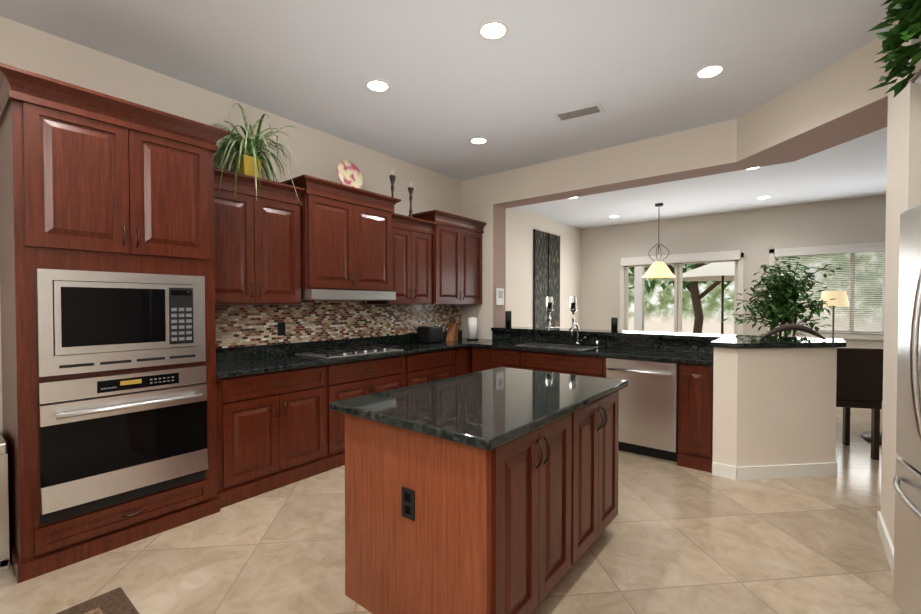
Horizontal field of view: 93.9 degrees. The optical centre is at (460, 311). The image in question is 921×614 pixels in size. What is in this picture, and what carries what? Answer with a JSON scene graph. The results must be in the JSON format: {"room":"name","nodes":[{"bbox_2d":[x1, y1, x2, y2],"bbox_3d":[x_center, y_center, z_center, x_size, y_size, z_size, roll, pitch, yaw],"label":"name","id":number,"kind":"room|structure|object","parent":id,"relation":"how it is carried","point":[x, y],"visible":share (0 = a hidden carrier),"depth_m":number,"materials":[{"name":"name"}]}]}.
{"room":"kitchen","nodes":[
{"label":"kitchen","id":0,"kind":"room"},
{"bbox_2d":[0,16,579,435],"bbox_3d":[-0.601,-0.245,5.257,0.150,3.050,10.200,1,1,39],"label":"wall","id":1,"kind":"structure","parent":0,"point":[22,46],"depth_m":3.98,"materials":[{"name":"beige paint"}]},
{"bbox_2d":[214,179,301,303],"bbox_3d":[-1.732,-0.508,3.446,0.331,0.899,0.813,1,1,39],"label":"upper cabinet","id":2,"kind":"object","parent":1,"relation":"attached to","point":[277,243],"depth_m":3.36,"materials":[{"name":"brown wood"}]},
{"bbox_2d":[210,103,303,204],"bbox_3d":[-1.614,-1.175,3.340,0.612,0.719,0.631,1,1,39],"label":"spider plant","id":3,"kind":"object","parent":2,"relation":"on","point":[249,160],"visible":0.83,"depth_m":3.37,"materials":[{"name":"green plant"}]},
{"bbox_2d":[215,300,461,348],"bbox_3d":[-1.051,0.081,4.567,0.010,0.392,3.404,1,1,39],"label":"backsplash","id":4,"kind":"structure","parent":1,"relation":"attached to","point":[257,325],"depth_m":4.19,"materials":[{"name":"tile"}]},
{"bbox_2d":[278,322,285,335],"bbox_3d":[-1.606,0.155,3.859,0.006,0.120,0.070,1,1,39],"label":"backsplash outlet","id":5,"kind":"object","parent":4,"relation":"attached to","point":[281,328],"visible":1,"depth_m":3.85,"materials":[{"name":"black plastic"}]},
{"bbox_2d":[286,183,393,291],"bbox_3d":[-1.148,-0.630,4.113,0.410,0.859,0.960,1,1,39],"label":"upper cabinet","id":6,"kind":"object","parent":1,"relation":"attached to","point":[348,240],"depth_m":3.91,"materials":[{"name":"brown wood"}]},
{"bbox_2d":[301,289,395,300],"bbox_3d":[-1.128,-0.153,4.106,0.460,0.087,0.950,1,1,39],"label":"range hood","id":7,"kind":"object","parent":6,"relation":"attached to","point":[314,294],"visible":0.79,"depth_m":3.87,"materials":[{"name":"silver metal"}]},
{"bbox_2d":[337,160,362,188],"bbox_3d":[-1.056,-1.282,4.067,0.127,0.299,0.296,1,1,39],"label":"decorative plate","id":8,"kind":"object","parent":6,"relation":"on","point":[349,173],"visible":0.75,"depth_m":4.07,"materials":[{"name":"ceramic"}]},
{"bbox_2d":[367,219,429,303],"bbox_3d":[-0.665,-0.511,4.785,0.331,0.859,0.690,1,1,39],"label":"upper cabinet","id":9,"kind":"object","parent":1,"relation":"attached to","point":[411,241],"depth_m":4.68,"materials":[{"name":"brown wood"}]},
{"bbox_2d":[389,169,395,208],"bbox_3d":[-0.718,-1.256,4.540,0.090,0.490,0.090,1,1,39],"label":"candlestick","id":10,"kind":"object","parent":9,"relation":"on","point":[392,176],"visible":0.5,"depth_m":4.52,"materials":[{"name":"brown metal"}]},
{"bbox_2d":[408,181,413,216],"bbox_3d":[-0.550,-1.225,4.752,0.090,0.420,0.090,1,1,39],"label":"candlestick","id":11,"kind":"object","parent":9,"relation":"on","point":[410,188],"visible":0.9,"depth_m":4.74,"materials":[{"name":"brown metal"}]},
{"bbox_2d":[406,215,483,303],"bbox_3d":[-0.165,-0.587,5.379,0.370,0.989,1.009,1,1,39],"label":"upper cabinet","id":12,"kind":"object","parent":1,"relation":"attached to","point":[455,248],"depth_m":5.19,"materials":[{"name":"brown wood"}]},
{"bbox_2d":[533,229,548,327],"bbox_3d":[1.428,-0.566,7.650,0.034,1.734,0.484,1,1,39],"label":"picture","id":13,"kind":"object","parent":1,"relation":"attached to","point":[546,264],"depth_m":7.61,"materials":[{"name":"fabric"}]},
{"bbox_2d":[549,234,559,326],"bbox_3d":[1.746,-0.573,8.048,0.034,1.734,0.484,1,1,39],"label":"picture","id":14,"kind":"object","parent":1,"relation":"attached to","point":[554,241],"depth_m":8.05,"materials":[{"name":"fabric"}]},
{"bbox_2d":[0,0,892,228],"bbox_3d":[2.742,-1.723,2.567,9.000,0.200,10.300,1,1,39],"label":"ceiling","id":15,"kind":"structure","parent":0,"point":[449,75],"depth_m":3.06,"materials":[{"name":"white paint"}]},
{"bbox_2d":[364,79,390,92],"bbox_3d":[-0.636,-1.734,3.302,0.197,0.004,0.197,0,1,-6],"label":"recessed light","id":16,"kind":"object","parent":15,"relation":"in","point":[379,85],"depth_m":3.29,"materials":[{"name":"white"}]},
{"bbox_2d":[469,137,487,144],"bbox_3d":[0.185,-1.753,4.413,0.198,0.004,0.198,0,1,12],"label":"recessed light","id":17,"kind":"object","parent":15,"relation":"in","point":[478,140],"depth_m":4.40,"materials":[{"name":"white"}]},
{"bbox_2d":[477,20,509,40],"bbox_3d":[0.201,-1.722,2.636,0.197,0.004,0.197,0,1,-6],"label":"recessed light","id":18,"kind":"object","parent":15,"relation":"in","point":[489,29],"depth_m":2.63,"materials":[{"name":"white"}]},
{"bbox_2d":[553,103,603,121],"bbox_3d":[1.034,-1.738,3.761,0.400,0.010,0.170,1,1,31],"label":"ceiling vent","id":19,"kind":"object","parent":15,"relation":"in","point":[579,112],"visible":0.98,"depth_m":3.75,"materials":[{"name":"white metal"}]},
{"bbox_2d":[642,203,675,277],"bbox_3d":[3.134,-1.121,6.792,0.500,1.150,0.500,1,1,39],"label":"pendant lamp","id":20,"kind":"object","parent":15,"relation":"hanging from","point":[658,270],"visible":1,"depth_m":6.71,"materials":[{"name":"glass"}]},
{"bbox_2d":[694,64,725,78],"bbox_3d":[1.799,-1.730,3.101,0.197,0.004,0.197,0,1,-6],"label":"recessed light","id":21,"kind":"object","parent":15,"relation":"in","point":[713,70],"depth_m":3.10,"materials":[{"name":"white"}]},
{"bbox_2d":[756,196,771,198],"bbox_3d":[4.484,-1.686,6.358,0.197,0.002,0.197,0,1,-6],"label":"recessed light","id":22,"kind":"object","parent":15,"relation":"in","point":[763,197],"depth_m":6.35,"materials":[{"name":"white"}]},
{"bbox_2d":[0,401,903,613],"bbox_3d":[2.742,1.377,2.621,9.000,0.100,10.300,1,1,39],"label":"floor","id":23,"kind":"structure","parent":0,"point":[673,538],"depth_m":2.34,"materials":[{"name":"tile"}]},
{"bbox_2d":[0,433,9,570],"bbox_3d":[-2.640,1.006,2.182,0.410,0.654,0.443,1,1,39],"label":"trash can","id":24,"kind":"object","parent":23,"relation":"on","point":[4,536],"visible":1,"depth_m":2.21,"materials":[{"name":"silver plastic"}]},
{"bbox_2d":[56,587,138,613],"bbox_3d":[-1.464,1.345,1.138,1.430,0.014,1.240,1,1,39],"label":"rug","id":25,"kind":"object","parent":23,"relation":"on","point":[116,601],"visible":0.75,"depth_m":1.93,"materials":[{"name":"fabric"}]},
{"bbox_2d":[0,63,228,582],"bbox_3d":[-2.123,0.074,2.652,0.721,2.503,1.042,1,1,39],"label":"tall cabinet","id":26,"kind":"object","parent":23,"relation":"on","point":[91,180],"visible":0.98,"depth_m":2.33,"materials":[{"name":"brown wood"}]},
{"bbox_2d":[36,269,205,376],"bbox_3d":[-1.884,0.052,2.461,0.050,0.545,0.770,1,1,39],"label":"microwave","id":27,"kind":"object","parent":26,"relation":"in","point":[92,321],"visible":1,"depth_m":2.39,"materials":[{"name":"silver metal"}]},
{"bbox_2d":[38,365,207,525],"bbox_3d":[-1.857,0.719,2.451,0.118,0.730,0.770,1,1,39],"label":"wall oven","id":28,"kind":"object","parent":26,"relation":"in","point":[106,440],"visible":1,"depth_m":2.40,"materials":[{"name":"silver metal"}]},
{"bbox_2d":[216,364,339,507],"bbox_3d":[-1.581,0.875,3.426,0.620,0.876,0.936,1,1,39],"label":"base cabinet","id":29,"kind":"object","parent":23,"relation":"on","point":[277,429],"depth_m":3.18,"materials":[{"name":"brown wood"}]},
{"bbox_2d":[336,354,415,465],"bbox_3d":[-1.056,0.863,4.085,0.620,0.876,1.050,1,1,39],"label":"base cabinet","id":30,"kind":"object","parent":23,"relation":"on","point":[370,376],"depth_m":3.88,"materials":[{"name":"brown wood"}]},
{"bbox_2d":[412,348,455,383],"bbox_3d":[-0.557,0.853,4.710,0.620,0.876,0.849,1,1,39],"label":"base cabinet","id":31,"kind":"object","parent":23,"relation":"on","point":[441,364],"depth_m":4.57,"materials":[{"name":"brown wood"}]},
{"bbox_2d":[216,330,487,378],"bbox_3d":[-0.795,0.349,4.369,0.659,0.137,3.404,1,1,39],"label":"countertop","id":32,"kind":"structure","parent":31,"relation":"on","point":[239,361],"depth_m":3.75,"materials":[{"name":"black stone"}]},
{"bbox_2d":[295,343,403,358],"bbox_3d":[-1.026,0.363,4.053,0.500,0.045,0.870,1,1,39],"label":"cooktop","id":33,"kind":"object","parent":32,"relation":"in","point":[349,351],"visible":0.98,"depth_m":3.94,"materials":[{"name":"silver metal"}]},
{"bbox_2d":[417,325,442,342],"bbox_3d":[-0.363,0.264,5.140,0.220,0.205,0.240,1,1,39],"label":"toaster","id":34,"kind":"object","parent":32,"relation":"on","point":[429,333],"visible":1,"depth_m":5.05,"materials":[{"name":"black plastic"}]},
{"bbox_2d":[446,319,457,340],"bbox_3d":[-0.106,0.224,5.446,0.100,0.274,0.200,0,1,19],"label":"knife block","id":35,"kind":"object","parent":32,"relation":"on","point":[452,332],"visible":1,"depth_m":5.41,"materials":[{"name":"brown wood"}]},
{"bbox_2d":[467,314,478,339],"bbox_3d":[0.156,0.194,5.518,0.150,0.332,0.148,1,1,39],"label":"paper towel","id":36,"kind":"object","parent":32,"relation":"on","point":[472,328],"visible":1,"depth_m":5.47,"materials":[{"name":"white paper"}]},
{"bbox_2d":[456,346,471,375],"bbox_3d":[-0.221,0.845,5.132,0.620,0.876,0.231,1,1,39],"label":"base cabinet","id":37,"kind":"object","parent":23,"relation":"on","point":[463,355],"depth_m":4.96,"materials":[{"name":"brown wood"}]},
{"bbox_2d":[345,406,584,613],"bbox_3d":[0.015,0.899,2.055,0.830,0.876,0.750,1,1,39],"label":"base cabinet","id":38,"kind":"object","parent":23,"relation":"on","point":[519,525],"depth_m":1.74,"materials":[{"name":"brown wood"}]},
{"bbox_2d":[402,486,414,520],"bbox_3d":[-0.214,0.781,1.750,0.070,0.120,0.008,1,1,39],"label":"outlet","id":39,"kind":"object","parent":38,"relation":"attached to","point":[408,503],"visible":1,"depth_m":1.74,"materials":[{"name":"black plastic"}]},
{"bbox_2d":[472,347,495,372],"bbox_3d":[0.456,0.845,5.160,0.330,0.876,0.620,1,1,39],"label":"base cabinet","id":40,"kind":"object","parent":23,"relation":"on","point":[482,358],"depth_m":4.92,"materials":[{"name":"brown wood"}]},
{"bbox_2d":[472,339,713,364],"bbox_3d":[1.278,0.398,4.475,2.451,0.037,0.653,1,1,39],"label":"countertop","id":41,"kind":"structure","parent":40,"relation":"on","point":[702,358],"depth_m":4.15,"materials":[{"name":"black stone"}]},
{"bbox_2d":[515,323,598,349],"bbox_3d":[1.065,0.249,4.684,0.780,0.251,0.507,1,1,39],"label":"sink","id":42,"kind":"object","parent":41,"relation":"on","point":[577,346],"visible":1,"depth_m":4.66,"materials":[{"name":"silver metal"}]},
{"bbox_2d":[496,349,527,369],"bbox_3d":[0.712,0.848,4.955,0.474,0.876,0.620,1,1,39],"label":"base cabinet","id":43,"kind":"object","parent":23,"relation":"on","point":[518,359],"depth_m":4.68,"materials":[{"name":"brown wood"}]},
{"bbox_2d":[528,351,606,377],"bbox_3d":[1.166,0.855,4.594,0.985,0.876,0.620,1,1,39],"label":"base cabinet","id":44,"kind":"object","parent":23,"relation":"on","point":[593,366],"depth_m":4.28,"materials":[{"name":"brown wood"}]},
{"bbox_2d":[581,391,618,555],"bbox_3d":[0.395,0.890,2.531,0.830,0.876,0.750,1,1,39],"label":"base cabinet","id":45,"kind":"object","parent":23,"relation":"on","point":[600,437],"depth_m":2.30,"materials":[{"name":"brown wood"}]},
{"bbox_2d":[330,367,627,450],"bbox_3d":[0.197,0.436,2.292,0.910,0.037,1.460,1,1,39],"label":"countertop","id":46,"kind":"structure","parent":45,"relation":"on","point":[490,409],"depth_m":1.98,"materials":[{"name":"black stone"}]},
{"bbox_2d":[492,331,711,352],"bbox_3d":[1.777,0.777,4.591,3.358,1.030,0.205,1,1,39],"label":"wall","id":47,"kind":"structure","parent":23,"relation":"on","point":[610,341],"depth_m":4.59,"materials":[{"name":"black stone"}]},
{"bbox_2d":[491,326,845,348],"bbox_3d":[1.659,0.245,4.388,3.410,0.039,1.095,1,1,39],"label":"bar","id":48,"kind":"object","parent":47,"relation":"on","point":[735,341],"visible":0.96,"depth_m":4.00,"materials":[{"name":"black stone"}]},
{"bbox_2d":[505,311,511,326],"bbox_3d":[0.628,0.098,5.626,0.080,0.210,0.080,1,1,39],"label":"speaker","id":49,"kind":"object","parent":48,"relation":"on","point":[508,315],"visible":1,"depth_m":5.59},
{"bbox_2d":[546,297,552,328],"bbox_3d":[1.103,0.012,5.323,0.100,0.392,0.097,1,1,39],"label":"candle","id":50,"kind":"object","parent":48,"relation":"on","point":[549,304],"visible":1,"depth_m":5.29,"materials":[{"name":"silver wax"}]},
{"bbox_2d":[569,296,576,329],"bbox_3d":[1.346,0.016,5.130,0.100,0.392,0.097,1,1,39],"label":"candle","id":51,"kind":"object","parent":48,"relation":"on","point":[573,303],"visible":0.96,"depth_m":5.09,"materials":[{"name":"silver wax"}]},
{"bbox_2d":[611,317,617,330],"bbox_3d":[1.729,0.142,4.826,0.070,0.150,0.068,1,1,39],"label":"canister","id":52,"kind":"object","parent":48,"relation":"on","point":[614,323],"visible":1,"depth_m":4.80,"materials":[{"name":"black plastic"}]},
{"bbox_2d":[761,324,825,339],"bbox_3d":[2.785,0.167,3.601,0.431,0.135,0.234,1,1,39],"label":"figurine","id":53,"kind":"object","parent":48,"relation":"on","point":[798,327],"visible":1,"depth_m":3.58,"materials":[{"name":"brown"}]},
{"bbox_2d":[677,363,712,472],"bbox_3d":[2.141,0.868,3.812,0.266,0.876,0.628,1,1,39],"label":"base cabinet","id":54,"kind":"object","parent":23,"relation":"on","point":[695,416],"depth_m":3.57,"materials":[{"name":"brown wood"}]},
{"bbox_2d":[606,357,678,461],"bbox_3d":[1.769,0.866,4.059,0.611,0.870,0.666,1,1,39],"label":"dishwasher","id":55,"kind":"object","parent":54,"relation":"in","point":[648,410],"visible":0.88,"depth_m":3.81,"materials":[{"name":"silver metal"}]},
{"bbox_2d":[712,347,836,466],"bbox_3d":[2.527,0.797,3.459,0.773,1.030,0.630,1,1,39],"label":"wall","id":56,"kind":"structure","parent":23,"relation":"on","point":[774,406],"depth_m":3.40,"materials":[{"name":"beige paint"}]},
{"bbox_2d":[712,455,837,479],"bbox_3d":[2.592,1.260,3.538,0.787,0.100,0.849,1,1,39],"label":"baseboard","id":57,"kind":"structure","parent":56,"relation":"attached to","point":[773,471],"depth_m":3.40,"materials":[{"name":"white wood"}]},
{"bbox_2d":[722,258,840,336],"bbox_3d":[3.861,0.315,5.210,1.179,1.932,1.091,1,1,39],"label":"ficus tree","id":58,"kind":"object","parent":23,"relation":"on","point":[784,307],"visible":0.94,"depth_m":5.17,"materials":[{"name":"green plant"}]},
{"bbox_2d":[820,291,848,337],"bbox_3d":[5.406,0.483,6.237,0.340,1.559,0.335,1,1,39],"label":"floor lamp","id":59,"kind":"object","parent":23,"relation":"on","point":[840,298],"visible":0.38,"depth_m":6.12,"materials":[{"name":"beige fabric"}]},
{"bbox_2d":[836,348,882,459],"bbox_3d":[3.519,0.811,4.032,0.460,0.980,0.470,0,1,14],"label":"dining chair","id":60,"kind":"object","parent":23,"relation":"on","point":[859,381],"visible":0.54,"depth_m":3.79,"materials":[{"name":"brown wood"}]},
{"bbox_2d":[860,430,881,444],"bbox_3d":[4.371,0.917,4.256,1.240,0.759,1.240,1,1,39],"label":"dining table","id":61,"kind":"object","parent":23,"relation":"on","point":[866,435],"visible":0.06,"depth_m":4.35,"materials":[{"name":"grey metal"}]},
{"bbox_2d":[892,204,920,613],"bbox_3d":[1.997,0.451,1.351,0.823,1.755,0.910,1,1,30],"label":"refrigerator","id":62,"kind":"object","parent":23,"relation":"on","point":[906,483],"visible":1,"depth_m":1.78,"materials":[{"name":"silver metal"}]},
{"bbox_2d":[461,10,920,545],"bbox_3d":[1.569,-0.219,3.770,5.099,3.050,1.980,1,1,39],"label":"wall","id":63,"kind":"structure","parent":0,"point":[839,102],"depth_m":3.54,"materials":[{"name":"beige paint"}]},
{"bbox_2d":[496,288,503,304],"bbox_3d":[0.523,-0.197,5.679,0.018,0.220,0.160,1,1,39],"label":"keypad","id":64,"kind":"object","parent":63,"relation":"attached to","point":[499,296],"visible":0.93,"depth_m":5.66,"materials":[{"name":"white plastic"}]},
{"bbox_2d":[877,511,893,576],"bbox_3d":[2.349,1.281,2.363,0.014,0.100,0.710,1,1,39],"label":"baseboard","id":65,"kind":"structure","parent":63,"relation":"attached to","point":[886,539],"depth_m":2.32,"materials":[{"name":"white wood"}]},
{"bbox_2d":[911,70,920,83],"bbox_3d":[2.065,-0.747,1.291,0.706,0.573,1.092,1,1,30],"label":"upper cabinet","id":66,"kind":"object","parent":63,"relation":"attached to","point":[916,78],"visible":1,"depth_m":1.90,"materials":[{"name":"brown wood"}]},
{"bbox_2d":[867,0,920,96],"bbox_3d":[2.022,-1.268,1.389,0.875,0.687,0.911,1,1,31],"label":"ivy plant","id":67,"kind":"object","parent":66,"relation":"on","point":[907,28],"visible":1,"depth_m":1.80,"materials":[{"name":"green plant"}]},
{"bbox_2d":[580,195,885,348],"bbox_3d":[5.971,-0.265,6.444,8.650,3.050,0.150,1,1,39],"label":"wall","id":68,"kind":"structure","parent":0,"point":[590,258],"depth_m":7.34,"materials":[{"name":"beige paint"}]},
{"bbox_2d":[620,242,884,339],"bbox_3d":[5.862,0.120,6.442,6.850,2.280,0.200,1,1,39],"label":"window frames","id":69,"kind":"structure","parent":68,"relation":"in","point":[678,261],"depth_m":7.38,"materials":[{"name":"white wood"}]},
{"bbox_2d":[775,247,884,333],"bbox_3d":[6.787,-0.294,5.662,4.290,1.255,0.045,1,1,39],"label":"window blinds","id":70,"kind":"object","parent":69,"relation":"attached to","point":[829,252],"visible":0.44,"depth_m":6.44,"materials":[{"name":"white plastic"}]},
{"label":"outside","id":71,"kind":"structure","parent":0,"visible":0},
{"bbox_2d":[628,251,882,334],"bbox_3d":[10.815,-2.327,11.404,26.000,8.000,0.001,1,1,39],"label":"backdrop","id":72,"kind":"structure","parent":71,"point":[658,308],"depth_m":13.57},
{"bbox_2d":[634,252,884,330],"bbox_3d":[8.712,-0.071,8.803,26.000,2.820,6.750,1,1,39],"label":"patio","id":73,"kind":"structure","parent":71,"point":[639,280],"depth_m":11.23,"materials":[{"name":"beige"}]},
{"bbox_2d":[629,256,805,332],"bbox_3d":[6.518,-0.667,11.842,4.900,3.668,2.248,1,1,39],"label":"tree","id":74,"kind":"object","parent":73,"relation":"on","point":[693,289],"visible":0.12,"depth_m":11.74,"materials":[{"name":"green plant"}]},
{"bbox_2d":[665,262,783,333],"bbox_3d":[5.923,0.010,9.717,2.500,2.415,2.500,1,1,39],"label":"umbrella","id":75,"kind":"object","parent":73,"relation":"on","point":[722,272],"visible":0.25,"depth_m":9.51,"materials":[{"name":"white fabric"}]}
]}

